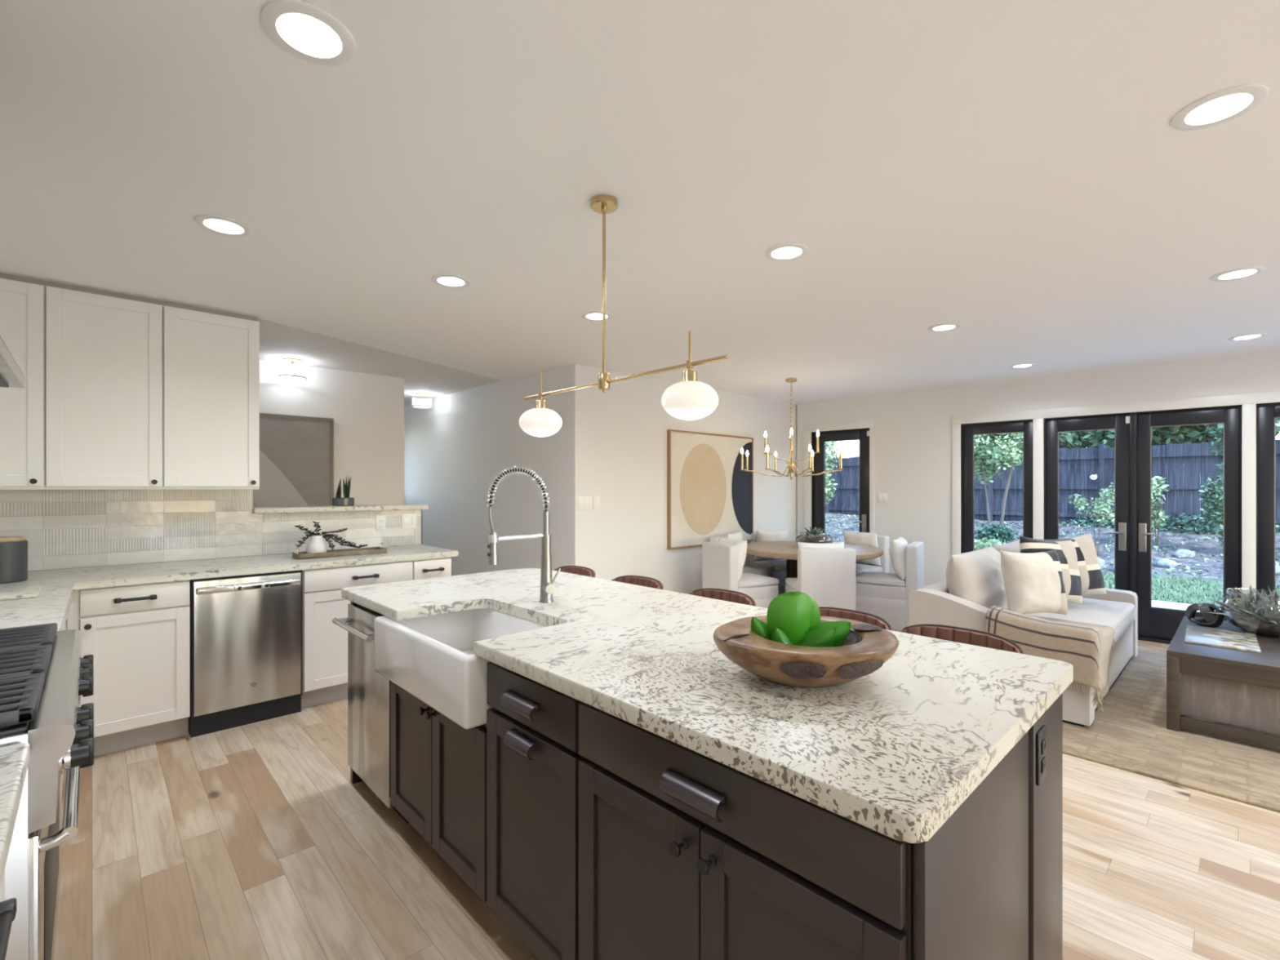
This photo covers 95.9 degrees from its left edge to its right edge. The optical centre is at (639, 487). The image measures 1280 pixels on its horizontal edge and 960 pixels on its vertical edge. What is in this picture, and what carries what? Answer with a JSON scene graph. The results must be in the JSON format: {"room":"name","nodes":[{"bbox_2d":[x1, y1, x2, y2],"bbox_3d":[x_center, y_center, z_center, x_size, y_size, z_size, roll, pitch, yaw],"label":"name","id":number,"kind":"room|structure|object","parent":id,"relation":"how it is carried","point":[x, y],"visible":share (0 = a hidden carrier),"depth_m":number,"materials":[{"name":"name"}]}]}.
{"room":"open-plan kitchen","nodes":[
{"label":"open-plan kitchen","id":0,"kind":"room"},
{"bbox_2d":[29,544,415,630],"bbox_3d":[-2.811,0.130,3.854,2.670,2.500,0.140,0,0,-44],"label":"wall","id":1,"kind":"structure","parent":0,"point":[413,544],"depth_m":3.54,"materials":[{"name":"white tile"}]},
{"bbox_2d":[0,278,44,489],"bbox_3d":[-3.393,-0.530,2.967,0.474,1.077,0.337,0,0,-44],"label":"upper cabinet","id":2,"kind":"object","parent":1,"relation":"attached to","point":[22,304],"visible":1,"depth_m":2.98,"materials":[{"name":"white paint"}]},
{"bbox_2d":[0,273,257,321],"bbox_3d":[-3.097,-1.085,3.302,1.495,0.031,0.255,0,0,-44],"label":"trim","id":3,"kind":"structure","parent":2,"relation":"on","point":[2,275],"depth_m":3.27,"materials":[{"name":"grey paint"}]},
{"bbox_2d":[44,285,162,489],"bbox_3d":[-3.046,-0.530,3.296,0.479,1.077,0.337,0,0,-44],"label":"upper cabinet","id":4,"kind":"object","parent":1,"relation":"attached to","point":[104,353],"visible":1,"depth_m":3.19,"materials":[{"name":"white paint"}]},
{"bbox_2d":[0,488,421,571],"bbox_3d":[-2.758,0.220,3.799,2.670,0.480,0.012,0,0,-44],"label":"backsplash","id":5,"kind":"structure","parent":1,"relation":"attached to","point":[62,529],"depth_m":3.59,"materials":[{"name":"tile"}]},
{"bbox_2d":[162,305,259,488],"bbox_3d":[-2.698,-0.530,3.626,0.479,1.077,0.337,0,0,-44],"label":"upper cabinet","id":6,"kind":"object","parent":1,"relation":"attached to","point":[211,362],"visible":1,"depth_m":3.52,"materials":[{"name":"white paint"}]},
{"bbox_2d":[252,504,428,514],"bbox_3d":[-2.262,0.156,4.403,1.198,0.038,0.300,0,0,-44],"label":"ledge","id":7,"kind":"object","parent":1,"relation":"attached to","point":[256,510],"visible":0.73,"depth_m":4.26,"materials":[{"name":"white stone"}]},
{"bbox_2d":[331,475,354,506],"bbox_3d":[-2.283,0.015,4.438,0.156,0.244,0.156,0,0,-44],"label":"snake plant","id":8,"kind":"object","parent":7,"relation":"on","point":[338,500],"visible":1,"depth_m":4.41,"materials":[{"name":"green plant"}]},
{"bbox_2d":[259,359,404,505],"bbox_3d":[-4.219,0.120,5.599,3.030,2.520,2.070,0,0,-44],"label":"wall","id":9,"kind":"structure","parent":0,"point":[366,410],"depth_m":5.57,"materials":[{"name":"white paint"}]},
{"bbox_2d":[252,413,333,506],"bbox_3d":[-3.220,-0.150,5.091,0.940,1.000,0.039,0,0,-44],"label":"painting","id":10,"kind":"object","parent":9,"relation":"attached to","point":[296,452],"visible":0.34,"depth_m":5.19,"materials":[{"name":"grey wood"}]},
{"bbox_2d":[404,364,574,575],"bbox_3d":[-1.867,0.120,6.570,0.140,2.520,3.900,0,0,-44],"label":"wall","id":11,"kind":"structure","parent":0,"point":[455,448],"depth_m":6.16,"materials":[{"name":"white paint"}]},
{"bbox_2d":[0,0,1279,406],"bbox_3d":[1.150,-1.180,3.436,8.200,0.160,13.200,0,0,-44],"label":"ceiling","id":12,"kind":"structure","parent":0,"point":[1018,175],"depth_m":2.07,"materials":[{"name":"white paint"}]},
{"bbox_2d":[193,214,252,236],"bbox_3d":[-1.744,-1.097,2.420,0.200,0.007,0.200,0,0,-44],"label":"recessed light","id":13,"kind":"object","parent":12,"relation":"in","point":[219,224],"visible":1,"depth_m":2.41,"materials":[{"name":"white"}]},
{"bbox_2d":[260,0,355,66],"bbox_3d":[-0.800,-1.097,1.399,0.200,0.007,0.200,0,0,-44],"label":"recessed light","id":14,"kind":"object","parent":12,"relation":"in","point":[305,31],"visible":1,"depth_m":1.39,"materials":[{"name":"white plastic"}]},
{"bbox_2d":[431,273,471,288],"bbox_3d":[-1.003,-1.097,3.065,0.200,0.007,0.200,0,0,-44],"label":"recessed light","id":15,"kind":"object","parent":12,"relation":"in","point":[451,281],"visible":1,"depth_m":3.06,"materials":[{"name":"white"}]},
{"bbox_2d":[519,194,728,436],"bbox_3d":[-0.125,-0.662,2.200,0.188,0.876,1.147,0,0,-44],"label":"pendant light","id":16,"kind":"object","parent":12,"relation":"hanging from","point":[689,399],"visible":1,"depth_m":2.16,"materials":[{"name":"gold metal"}]},
{"bbox_2d":[764,243,808,261],"bbox_3d":[0.683,-1.097,2.691,0.200,0.007,0.200,0,0,-44],"label":"recessed light","id":17,"kind":"object","parent":12,"relation":"in","point":[784,251],"visible":1,"depth_m":2.68,"materials":[{"name":"white"}]},
{"bbox_2d":[740,377,843,479],"bbox_3d":[1.526,-0.590,5.819,0.977,1.020,0.977,0,0,-27],"label":"chandelier","id":18,"kind":"object","parent":12,"relation":"hanging from","point":[791,466],"visible":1,"depth_m":5.78,"materials":[{"name":"gold metal"}]},
{"bbox_2d":[1171,84,1269,130],"bbox_3d":[1.672,-1.097,1.671,0.200,0.007,0.200,0,0,-44],"label":"recessed light","id":19,"kind":"object","parent":12,"relation":"in","point":[1221,106],"visible":1,"depth_m":1.66,"materials":[{"name":"white"}]},
{"bbox_2d":[1209,266,1266,281],"bbox_3d":[3.066,-1.097,2.961,0.200,0.007,0.200,0,0,-44],"label":"recessed light","id":20,"kind":"object","parent":12,"relation":"in","point":[1246,272],"visible":1,"depth_m":2.96,"materials":[{"name":"white"}]},
{"bbox_2d":[53,640,1279,959],"bbox_3d":[1.150,1.440,3.436,8.200,0.120,13.200,0,0,-44],"label":"floor","id":21,"kind":"structure","parent":0,"point":[255,841],"depth_m":2.12,"materials":[{"name":"brown wood"}]},
{"bbox_2d":[0,869,16,959],"bbox_3d":[-0.929,0.941,0.410,0.631,0.878,1.174,0,0,-44],"label":"base cabinet","id":22,"kind":"object","parent":21,"relation":"on","point":[8,907],"visible":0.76,"depth_m":0.77,"materials":[{"name":"white paint"}]},
{"bbox_2d":[0,742,29,887],"bbox_3d":[-0.929,0.480,0.400,0.633,0.040,1.200,0,0,-44],"label":"countertop","id":23,"kind":"structure","parent":22,"relation":"on","point":[14,758],"depth_m":0.89,"materials":[{"name":"white stone"}]},
{"bbox_2d":[0,622,93,959],"bbox_3d":[-1.679,0.897,1.255,0.713,0.966,1.017,0,0,-44],"label":"gas range","id":24,"kind":"object","parent":21,"relation":"on","point":[43,673],"visible":1,"depth_m":1.15,"materials":[{"name":"silver metal"}]},
{"bbox_2d":[60,622,66,802],"bbox_3d":[-2.538,0.941,2.092,0.620,0.878,1.329,0,0,-44],"label":"base cabinet","id":25,"kind":"object","parent":21,"relation":"on","point":[61,775],"visible":0.05,"depth_m":2.36,"materials":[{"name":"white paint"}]},
{"bbox_2d":[0,544,457,631],"bbox_3d":[-2.044,0.480,3.046,2.660,0.040,2.053,0,0,-44],"label":"countertop","id":26,"kind":"structure","parent":25,"relation":"on","point":[52,603],"depth_m":3.17,"materials":[{"name":"white stone"}]},
{"bbox_2d":[0,536,27,583],"bbox_3d":[-3.120,0.350,2.829,0.166,0.219,0.166,0,0,-44],"label":"canister","id":27,"kind":"object","parent":26,"relation":"on","point":[13,549],"visible":1,"depth_m":2.81,"materials":[{"name":"grey metal"}]},
{"bbox_2d":[0,585,42,600],"bbox_3d":[-2.798,0.451,2.377,0.455,0.016,0.300,0,0,-44],"label":"cutting board","id":28,"kind":"object","parent":26,"relation":"on","point":[24,592],"visible":1,"depth_m":2.45,"materials":[{"name":"beige wood"}]},
{"bbox_2d":[292,542,386,559],"bbox_3d":[-2.044,0.427,3.947,0.550,0.065,0.170,0,0,-42],"label":"wooden tray","id":29,"kind":"object","parent":26,"relation":"on","point":[370,550],"visible":1,"depth_m":3.90,"materials":[{"name":"brown wood"}]},
{"bbox_2d":[294,521,368,553],"bbox_3d":[-2.086,0.336,3.915,0.454,0.228,0.120,0,0,-44],"label":"potted plant","id":30,"kind":"object","parent":29,"relation":"in","point":[316,544],"visible":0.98,"depth_m":3.84,"materials":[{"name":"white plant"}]},
{"bbox_2d":[66,579,190,756],"bbox_3d":[-2.849,0.941,3.220,0.481,0.878,0.686,0,0,-44],"label":"base cabinet","id":31,"kind":"object","parent":21,"relation":"on","point":[137,637],"visible":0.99,"depth_m":3.02,"materials":[{"name":"white paint"}]},
{"bbox_2d":[188,569,302,737],"bbox_3d":[-2.462,0.941,3.561,0.540,0.878,0.665,0,0,-44],"label":"dishwasher","id":32,"kind":"object","parent":21,"relation":"on","point":[246,630],"visible":0.98,"depth_m":3.33,"materials":[{"name":"silver metal"}]},
{"bbox_2d":[301,560,412,708],"bbox_3d":[-2.031,0.941,3.997,0.677,0.878,0.686,0,0,-44],"label":"base cabinet","id":33,"kind":"object","parent":21,"relation":"on","point":[324,642],"visible":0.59,"depth_m":3.65,"materials":[{"name":"white paint"}]},
{"bbox_2d":[332,600,408,823],"bbox_3d":[-0.987,0.942,2.689,0.688,0.876,0.540,0,0,-44],"label":"dishwasher","id":34,"kind":"object","parent":21,"relation":"on","point":[368,691],"visible":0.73,"depth_m":2.48,"materials":[{"name":"silver metal"}]},
{"bbox_2d":[412,556,451,580],"bbox_3d":[-1.682,0.941,4.328,0.279,0.878,0.686,0,0,-44],"label":"drawer","id":35,"kind":"object","parent":21,"relation":"on","point":[441,566],"visible":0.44,"depth_m":4.09,"materials":[{"name":"white paint"}]},
{"bbox_2d":[390,680,486,902],"bbox_3d":[-0.525,1.052,2.216,0.631,0.655,0.772,0,0,-44],"label":"base cabinet","id":36,"kind":"object","parent":21,"relation":"on","point":[438,766],"visible":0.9,"depth_m":1.97,"materials":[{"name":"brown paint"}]},
{"bbox_2d":[486,662,584,959],"bbox_3d":[-0.104,0.943,1.771,0.632,0.874,0.447,0,0,-44],"label":"base cabinet","id":37,"kind":"object","parent":21,"relation":"on","point":[533,757],"visible":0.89,"depth_m":1.56,"materials":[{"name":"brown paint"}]},
{"bbox_2d":[611,575,663,590],"bbox_3d":[-0.120,0.925,2.912,0.434,0.912,0.400,0,0,-44],"label":"bar stool","id":38,"kind":"object","parent":21,"relation":"on","point":[645,581],"visible":0.16,"depth_m":3.04,"materials":[{"name":"brown leather"}]},
{"bbox_2d":[688,588,755,606],"bbox_3d":[0.262,0.925,2.510,0.434,0.912,0.400,0,0,-44],"label":"bar stool","id":39,"kind":"object","parent":21,"relation":"on","point":[715,593],"visible":0.21,"depth_m":2.63,"materials":[{"name":"brown leather"}]},
{"bbox_2d":[702,537,778,608],"bbox_3d":[0.978,0.927,5.590,0.601,0.877,0.495,0,0,-26],"label":"dining chair","id":40,"kind":"object","parent":21,"relation":"on","point":[723,561],"visible":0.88,"depth_m":5.40,"materials":[{"name":"white fabric"}]},
{"bbox_2d":[718,537,746,581],"bbox_3d":[0.858,0.675,5.531,0.216,0.373,0.424,0,0,-25],"label":"pillow","id":41,"kind":"object","parent":40,"relation":"on","point":[739,547],"depth_m":5.36,"materials":[{"name":"white fabric"}]},
{"bbox_2d":[737,573,778,587],"bbox_3d":[1.018,0.895,5.609,0.511,0.104,0.486,0,0,-26],"label":"seat cushion","id":42,"kind":"object","parent":40,"relation":"on","point":[747,580],"depth_m":5.44,"materials":[{"name":"white fabric"}]},
{"bbox_2d":[709,531,773,577],"bbox_3d":[1.116,0.927,6.274,0.601,0.877,0.495,0,0,29],"label":"dining chair","id":43,"kind":"object","parent":21,"relation":"on","point":[758,570],"visible":0.24,"depth_m":6.17,"materials":[{"name":"white fabric"}]},
{"bbox_2d":[742,564,773,575],"bbox_3d":[1.155,0.895,6.253,0.511,0.104,0.486,0,0,29],"label":"seat cushion","id":44,"kind":"object","parent":43,"relation":"on","point":[758,570],"depth_m":6.10,"materials":[{"name":"white fabric"}]},
{"bbox_2d":[578,702,913,959],"bbox_3d":[0.322,0.943,1.323,0.632,0.874,0.784,0,0,-44],"label":"base cabinet","id":45,"kind":"object","parent":21,"relation":"on","point":[685,854],"visible":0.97,"depth_m":1.09,"materials":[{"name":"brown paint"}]},
{"bbox_2d":[341,568,1073,843],"bbox_3d":[-0.117,0.480,2.084,1.044,0.040,2.560,0,0,-44],"label":"countertop","id":46,"kind":"structure","parent":45,"relation":"on","point":[894,750],"depth_m":1.31,"materials":[{"name":"white stone"}]},
{"bbox_2d":[374,608,548,728],"bbox_3d":[-0.619,0.610,2.127,0.439,0.216,0.767,0,0,-44],"label":"farmhouse sink","id":47,"kind":"object","parent":46,"relation":"in","point":[432,658],"visible":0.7,"depth_m":2.00,"materials":[{"name":"white ceramic"}]},
{"bbox_2d":[486,466,560,603],"bbox_3d":[-0.451,0.188,2.242,0.293,0.544,0.097,0,0,-44],"label":"kitchen faucet","id":48,"kind":"object","parent":46,"relation":"on","point":[547,587],"visible":1,"depth_m":2.30,"materials":[{"name":"silver metal"}]},
{"bbox_2d":[713,615,898,687],"bbox_3d":[0.394,0.399,1.387,0.434,0.122,0.328,0,0,0],"label":"wooden bowl","id":49,"kind":"object","parent":46,"relation":"on","point":[866,647],"visible":0.84,"depth_m":1.28,"materials":[{"name":"brown wood"}]},
{"bbox_2d":[751,591,851,647],"bbox_3d":[0.390,0.341,1.401,0.212,0.193,0.139,0,0,32],"label":"fruit","id":50,"kind":"object","parent":49,"relation":"in","point":[793,618],"visible":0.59,"depth_m":1.38,"materials":[{"name":"green food"}]},
{"bbox_2d":[913,693,1062,959],"bbox_3d":[0.715,0.941,1.189,0.906,0.878,0.100,0,0,-44],"label":"island end panel","id":51,"kind":"object","parent":45,"relation":"attached to","point":[988,884],"visible":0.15,"depth_m":1.11,"materials":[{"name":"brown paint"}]},
{"bbox_2d":[1035,724,1046,786],"bbox_3d":[0.896,0.595,1.285,0.070,0.115,0.010,0,0,-44],"label":"outlet","id":52,"kind":"object","parent":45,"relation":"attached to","point":[1041,736],"visible":1,"depth_m":1.27,"materials":[{"name":"black plastic"}]},
{"bbox_2d":[748,528,788,595],"bbox_3d":[1.603,0.927,6.751,0.494,0.877,0.601,0,0,-19],"label":"dining chair","id":53,"kind":"object","parent":21,"relation":"on","point":[761,535],"visible":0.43,"depth_m":6.75,"materials":[{"name":"white fabric"}]},
{"bbox_2d":[751,559,786,570],"bbox_3d":[1.618,0.895,6.709,0.486,0.104,0.511,0,0,-19],"label":"seat cushion","id":54,"kind":"object","parent":53,"relation":"on","point":[778,564],"depth_m":6.61,"materials":[{"name":"grey fabric"}]},
{"bbox_2d":[753,528,788,560],"bbox_3d":[1.559,0.675,6.877,0.424,0.373,0.216,0,0,-18],"label":"pillow","id":55,"kind":"object","parent":53,"relation":"on","point":[761,535],"depth_m":6.80,"materials":[{"name":"white fabric"}]},
{"bbox_2d":[746,541,883,577],"bbox_3d":[1.784,1.000,6.065,1.420,0.760,1.420,0,0,-44],"label":"dining table","id":56,"kind":"object","parent":21,"relation":"on","point":[788,550],"visible":0.29,"depth_m":5.87,"materials":[{"name":"brown wood"}]},
{"bbox_2d":[795,526,833,544],"bbox_3d":[1.804,0.508,5.987,0.380,0.225,0.380,0,0,-44],"label":"potted plant","id":57,"kind":"object","parent":56,"relation":"on","point":[815,535],"visible":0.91,"depth_m":5.91,"materials":[{"name":"white"}]},
{"bbox_2d":[785,542,856,610],"bbox_3d":[1.630,0.927,5.296,0.495,0.877,0.601,0,0,0],"label":"dining chair","id":58,"kind":"object","parent":21,"relation":"on","point":[826,572],"visible":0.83,"depth_m":5.00,"materials":[{"name":"white fabric"}]},
{"bbox_2d":[818,606,892,630],"bbox_3d":[0.664,0.925,2.086,0.434,0.912,0.400,0,0,-44],"label":"bar stool","id":59,"kind":"object","parent":21,"relation":"on","point":[861,616],"visible":0.12,"depth_m":2.19,"materials":[{"name":"brown leather"}]},
{"bbox_2d":[843,530,889,574],"bbox_3d":[2.390,0.927,6.433,0.601,0.877,0.495,0,0,-35],"label":"dining chair","id":60,"kind":"object","parent":21,"relation":"on","point":[881,564],"visible":0.32,"depth_m":6.37,"materials":[{"name":"white fabric"}]},
{"bbox_2d":[843,530,880,565],"bbox_3d":[2.500,0.675,6.509,0.216,0.373,0.424,0,0,-34],"label":"pillow","id":61,"kind":"object","parent":60,"relation":"on","point":[851,537],"depth_m":6.40,"materials":[{"name":"white fabric"}]},
{"bbox_2d":[855,537,924,631],"bbox_3d":[2.427,0.927,5.666,0.601,0.877,0.495,0,0,33],"label":"dining chair","id":62,"kind":"object","parent":21,"relation":"on","point":[884,595],"visible":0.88,"depth_m":5.44,"materials":[{"name":"white fabric"}]},
{"bbox_2d":[855,571,905,586],"bbox_3d":[2.389,0.895,5.689,0.511,0.104,0.486,0,0,33],"label":"seat cushion","id":63,"kind":"object","parent":62,"relation":"on","point":[864,579],"depth_m":5.53,"materials":[{"name":"white fabric"}]},
{"bbox_2d":[888,537,908,579],"bbox_3d":[2.539,0.675,5.593,0.216,0.373,0.424,0,0,34],"label":"pillow","id":64,"kind":"object","parent":62,"relation":"on","point":[899,548],"depth_m":5.44,"materials":[{"name":"white fabric"}]},
{"bbox_2d":[901,623,1023,653],"bbox_3d":[0.940,0.925,1.795,0.434,0.912,0.400,0,0,-44],"label":"bar stool","id":65,"kind":"object","parent":21,"relation":"on","point":[953,633],"visible":0.2,"depth_m":1.91,"materials":[{"name":"brown leather"}]},
{"bbox_2d":[1062,648,1279,812],"bbox_3d":[3.900,1.373,3.234,2.790,0.014,3.920,0,0,-44],"label":"area rug","id":66,"kind":"object","parent":21,"relation":"on","point":[1131,733],"visible":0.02,"depth_m":3.04,"materials":[{"name":"beige carpet"}]},
{"bbox_2d":[908,540,1137,726],"bbox_3d":[2.951,0.910,4.317,2.055,0.912,1.026,0,0,-44],"label":"sofa","id":67,"kind":"object","parent":66,"relation":"on","point":[974,583],"visible":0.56,"depth_m":3.92,"materials":[{"name":"fabric"}]},
{"bbox_2d":[945,546,1008,608],"bbox_3d":[2.461,0.690,4.169,0.873,0.472,0.347,0,0,-39],"label":"cushion","id":68,"kind":"object","parent":67,"relation":"on","point":[975,577],"depth_m":3.91,"materials":[{"name":"fabric"}]},
{"bbox_2d":[991,540,1020,552],"bbox_3d":[3.119,0.690,4.791,0.880,0.489,0.342,0,0,-44],"label":"cushion","id":69,"kind":"object","parent":67,"relation":"on","point":[1013,547],"depth_m":4.57,"materials":[{"name":"fabric"}]},
{"bbox_2d":[984,605,1115,711],"bbox_3d":[2.541,0.993,3.601,0.612,0.481,0.631,0,0,-44],"label":"throw blanket","id":70,"kind":"object","parent":67,"relation":"on","point":[1087,646],"visible":0.84,"depth_m":3.36,"materials":[{"name":"beige fabric"}]},
{"bbox_2d":[1000,549,1067,614],"bbox_3d":[2.559,0.615,3.753,0.405,0.412,0.233,0,0,-10],"label":"throw pillow","id":71,"kind":"object","parent":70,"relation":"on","point":[1033,582],"visible":0.99,"depth_m":3.67,"materials":[{"name":"beige fabric"}]},
{"bbox_2d":[1019,535,1082,604],"bbox_3d":[3.025,0.605,4.252,0.506,0.504,0.256,0,0,-9],"label":"throw pillow","id":72,"kind":"object","parent":67,"relation":"on","point":[1065,550],"visible":0.5,"depth_m":4.19,"materials":[{"name":"beige fabric"}]},
{"bbox_2d":[1035,533,1106,594],"bbox_3d":[3.335,0.610,4.474,0.502,0.507,0.258,0,0,-12],"label":"throw pillow","id":73,"kind":"object","parent":67,"relation":"on","point":[1091,573],"visible":0.34,"depth_m":4.40,"materials":[{"name":"beige fabric"}]},
{"bbox_2d":[1006,597,1136,645],"bbox_3d":[3.005,0.973,4.263,1.784,0.194,0.874,0,0,-44],"label":"seat cushion","id":74,"kind":"object","parent":67,"relation":"on","point":[1117,613],"depth_m":4.15,"materials":[{"name":"fabric"}]},
{"bbox_2d":[1166,616,1279,751],"bbox_3d":[3.909,1.143,3.228,1.285,0.446,1.338,0,0,-44],"label":"coffee table","id":75,"kind":"object","parent":66,"relation":"on","point":[1233,686],"visible":0.86,"depth_m":3.16,"materials":[{"name":"grey wood"}]},
{"bbox_2d":[1185,603,1224,627],"bbox_3d":[3.768,0.844,3.832,0.178,0.150,0.187,0,0,16],"label":"knot sculpture","id":76,"kind":"object","parent":75,"relation":"on","point":[1209,620],"visible":0.97,"depth_m":3.81,"materials":[{"name":"grey metal"}]},
{"bbox_2d":[1184,624,1261,653],"bbox_3d":[3.547,0.913,3.526,0.310,0.012,0.560,0,0,44],"label":"magazine","id":77,"kind":"object","parent":75,"relation":"on","point":[1213,637],"visible":1,"depth_m":3.47,"materials":[{"name":"paper"}]},
{"bbox_2d":[1200,585,1279,636],"bbox_3d":[3.931,0.766,3.643,0.658,0.305,0.568,0,0,6],"label":"potted plant","id":78,"kind":"object","parent":75,"relation":"on","point":[1250,616],"visible":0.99,"depth_m":3.62,"materials":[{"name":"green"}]},
{"bbox_2d":[574,364,796,594],"bbox_3d":[0.791,0.140,6.501,3.900,2.480,0.140,0,0,-44],"label":"wall","id":79,"kind":"structure","parent":0,"point":[620,432],"depth_m":5.69,"materials":[{"name":"white paint"}]},
{"bbox_2d":[666,429,753,549],"bbox_3d":[0.816,0.015,6.399,1.445,1.226,0.039,0,0,-44],"label":"painting","id":80,"kind":"object","parent":79,"relation":"attached to","point":[708,495],"visible":0.93,"depth_m":6.30,"materials":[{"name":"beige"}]},
{"bbox_2d":[796,351,1279,604],"bbox_3d":[5.364,0.140,4.525,9.000,2.480,0.158,0,0,44],"label":"wall","id":81,"kind":"structure","parent":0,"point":[913,429],"depth_m":6.05,"materials":[{"name":"white paint"}]},
{"bbox_2d":[813,428,869,537],"bbox_3d":[2.503,0.318,7.205,0.740,2.065,0.106,0,0,44],"label":"door","id":82,"kind":"structure","parent":81,"relation":"attached to","point":[819,481],"depth_m":7.21,"materials":[{"name":"black paint"}]},
{"bbox_2d":[963,422,1032,552],"bbox_3d":[3.751,0.253,6.058,0.640,1.855,0.045,0,0,44],"label":"window","id":83,"kind":"structure","parent":81,"relation":"attached to","point":[1026,428],"depth_m":6.13,"materials":[{"name":"black paint"}]},
{"bbox_2d":[1045,413,1128,591],"bbox_3d":[4.267,0.335,5.523,0.635,2.030,0.106,0,0,44],"label":"door","id":84,"kind":"structure","parent":81,"relation":"attached to","point":[1117,422],"depth_m":5.39,"materials":[{"name":"black paint"}]},
{"bbox_2d":[1136,406,1239,639],"bbox_3d":[4.770,0.335,5.044,0.655,2.030,0.106,0,0,44],"label":"door","id":85,"kind":"structure","parent":81,"relation":"attached to","point":[1160,623],"depth_m":5.13,"materials":[{"name":"black paint"}]},
{"bbox_2d":[1258,404,1279,608],"bbox_3d":[5.403,0.253,4.483,0.835,1.855,0.046,0,0,44],"label":"window","id":86,"kind":"structure","parent":81,"relation":"attached to","point":[1268,415],"depth_m":4.72,"materials":[{"name":"black paint"}]},
{"bbox_3d":[-1.765,0.130,0.668,0.200,2.500,13.000,0,0,-44],"label":"wall","id":87,"kind":"structure","parent":0,"visible":0},
{"bbox_2d":[0,336,24,388],"bbox_3d":[-1.739,-0.700,1.203,0.565,0.799,1.020,0,0,-44],"label":"range hood","id":88,"kind":"object","parent":87,"relation":"attached to","point":[11,375],"visible":1,"depth_m":1.55,"materials":[{"name":"silver metal"}]},
{"label":"outside","id":89,"kind":"structure","parent":0,"visible":0},
{"bbox_2d":[825,512,1279,607],"bbox_3d":[11.714,1.182,15.257,24.000,0.702,38.000,0,0,-44],"label":"ground","id":90,"kind":"structure","parent":89,"point":[1210,548],"depth_m":11.50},
{"bbox_2d":[825,441,841,506],"bbox_3d":[4.893,-0.153,16.637,1.914,3.199,1.696,0,0,3],"label":"tree","id":91,"kind":"object","parent":90,"relation":"on","point":[830,489],"visible":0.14,"depth_m":16.41,"materials":[{"name":"green plant"}]},
{"bbox_2d":[973,522,1019,543],"bbox_3d":[7.391,1.001,12.028,0.825,0.550,0.901,0,0,-44],"label":"shrub","id":92,"kind":"object","parent":90,"relation":"on","point":[1004,534],"visible":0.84,"depth_m":11.83,"materials":[{"name":"green plant"}]},
{"bbox_2d":[973,432,1022,541],"bbox_3d":[7.683,-0.292,12.617,2.279,3.764,1.666,0,0,25],"label":"tree","id":93,"kind":"object","parent":90,"relation":"on","point":[992,452],"visible":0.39,"depth_m":12.26,"materials":[{"name":"green plant"}]},
{"bbox_2d":[825,439,1279,528],"bbox_3d":[11.385,0.005,14.945,0.132,2.250,28.000,0,0,-44],"label":"fence","id":94,"kind":"object","parent":90,"relation":"on","point":[1186,467],"visible":0.16,"depth_m":14.82,"materials":[{"name":"grey wood"}]},
{"bbox_2d":[825,513,1279,586],"bbox_3d":[9.395,1.181,13.059,5.100,0.774,14.081,0,0,-44],"label":"leaf litter","id":95,"kind":"object","parent":90,"relation":"on","point":[845,515],"visible":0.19,"depth_m":12.02,"materials":[{"name":"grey plant"}]},
{"bbox_2d":[1012,429,1114,448],"bbox_3d":[12.466,-1.608,16.768,3.580,5.280,2.330,0,0,32],"label":"tree","id":96,"kind":"object","parent":90,"relation":"on","point":[1078,439],"visible":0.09,"depth_m":16.07,"materials":[{"name":"green plant"}]},
{"bbox_2d":[1067,482,1114,557],"bbox_3d":[8.871,0.718,11.207,0.786,1.684,0.859,0,0,6],"label":"sapling","id":97,"kind":"object","parent":90,"relation":"on","point":[1104,511],"visible":0.91,"depth_m":11.18,"materials":[{"name":"green plant"}]},
{"bbox_2d":[1151,475,1169,545],"bbox_3d":[10.608,0.495,12.090,0.829,1.560,0.739,0,0,-44],"label":"shrub","id":98,"kind":"object","parent":90,"relation":"on","point":[1158,517],"visible":0.35,"depth_m":11.84,"materials":[{"name":"green plant"}]},
{"bbox_2d":[1058,511,1279,534],"bbox_3d":[12.022,0.801,13.104,1.089,0.594,5.405,0,0,-40],"label":"shrub","id":99,"kind":"object","parent":90,"relation":"on","point":[1198,526],"visible":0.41,"depth_m":12.79,"materials":[{"name":"green plant"}]},
{"bbox_2d":[1151,423,1214,445],"bbox_3d":[15.215,-1.118,16.102,2.705,4.173,2.792,0,0,-12],"label":"tree","id":100,"kind":"object","parent":90,"relation":"on","point":[1166,436],"visible":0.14,"depth_m":15.43,"materials":[{"name":"green plant"}]},
{"bbox_2d":[1101,569,1279,606],"bbox_3d":[7.344,1.489,9.038,3.348,0.096,9.030,0,0,-44],"label":"lawn","id":101,"kind":"structure","parent":90,"relation":"on","point":[1156,579],"depth_m":8.62,"materials":[{"name":"green plant"}]},
{"bbox_2d":[1197,462,1223,551],"bbox_3d":[11.186,0.407,10.874,0.798,1.860,1.004,0,0,-44],"label":"shrub","id":102,"kind":"object","parent":90,"relation":"on","point":[1212,496],"visible":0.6,"depth_m":10.96,"materials":[{"name":"green plant"}]},
{"bbox_2d":[1151,417,1279,442],"bbox_3d":[14.620,-1.593,14.656,3.532,5.335,2.828,0,0,32],"label":"tree","id":103,"kind":"object","parent":90,"relation":"on","point":[1205,428],"visible":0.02,"depth_m":15.02,"materials":[{"name":"green plant"}]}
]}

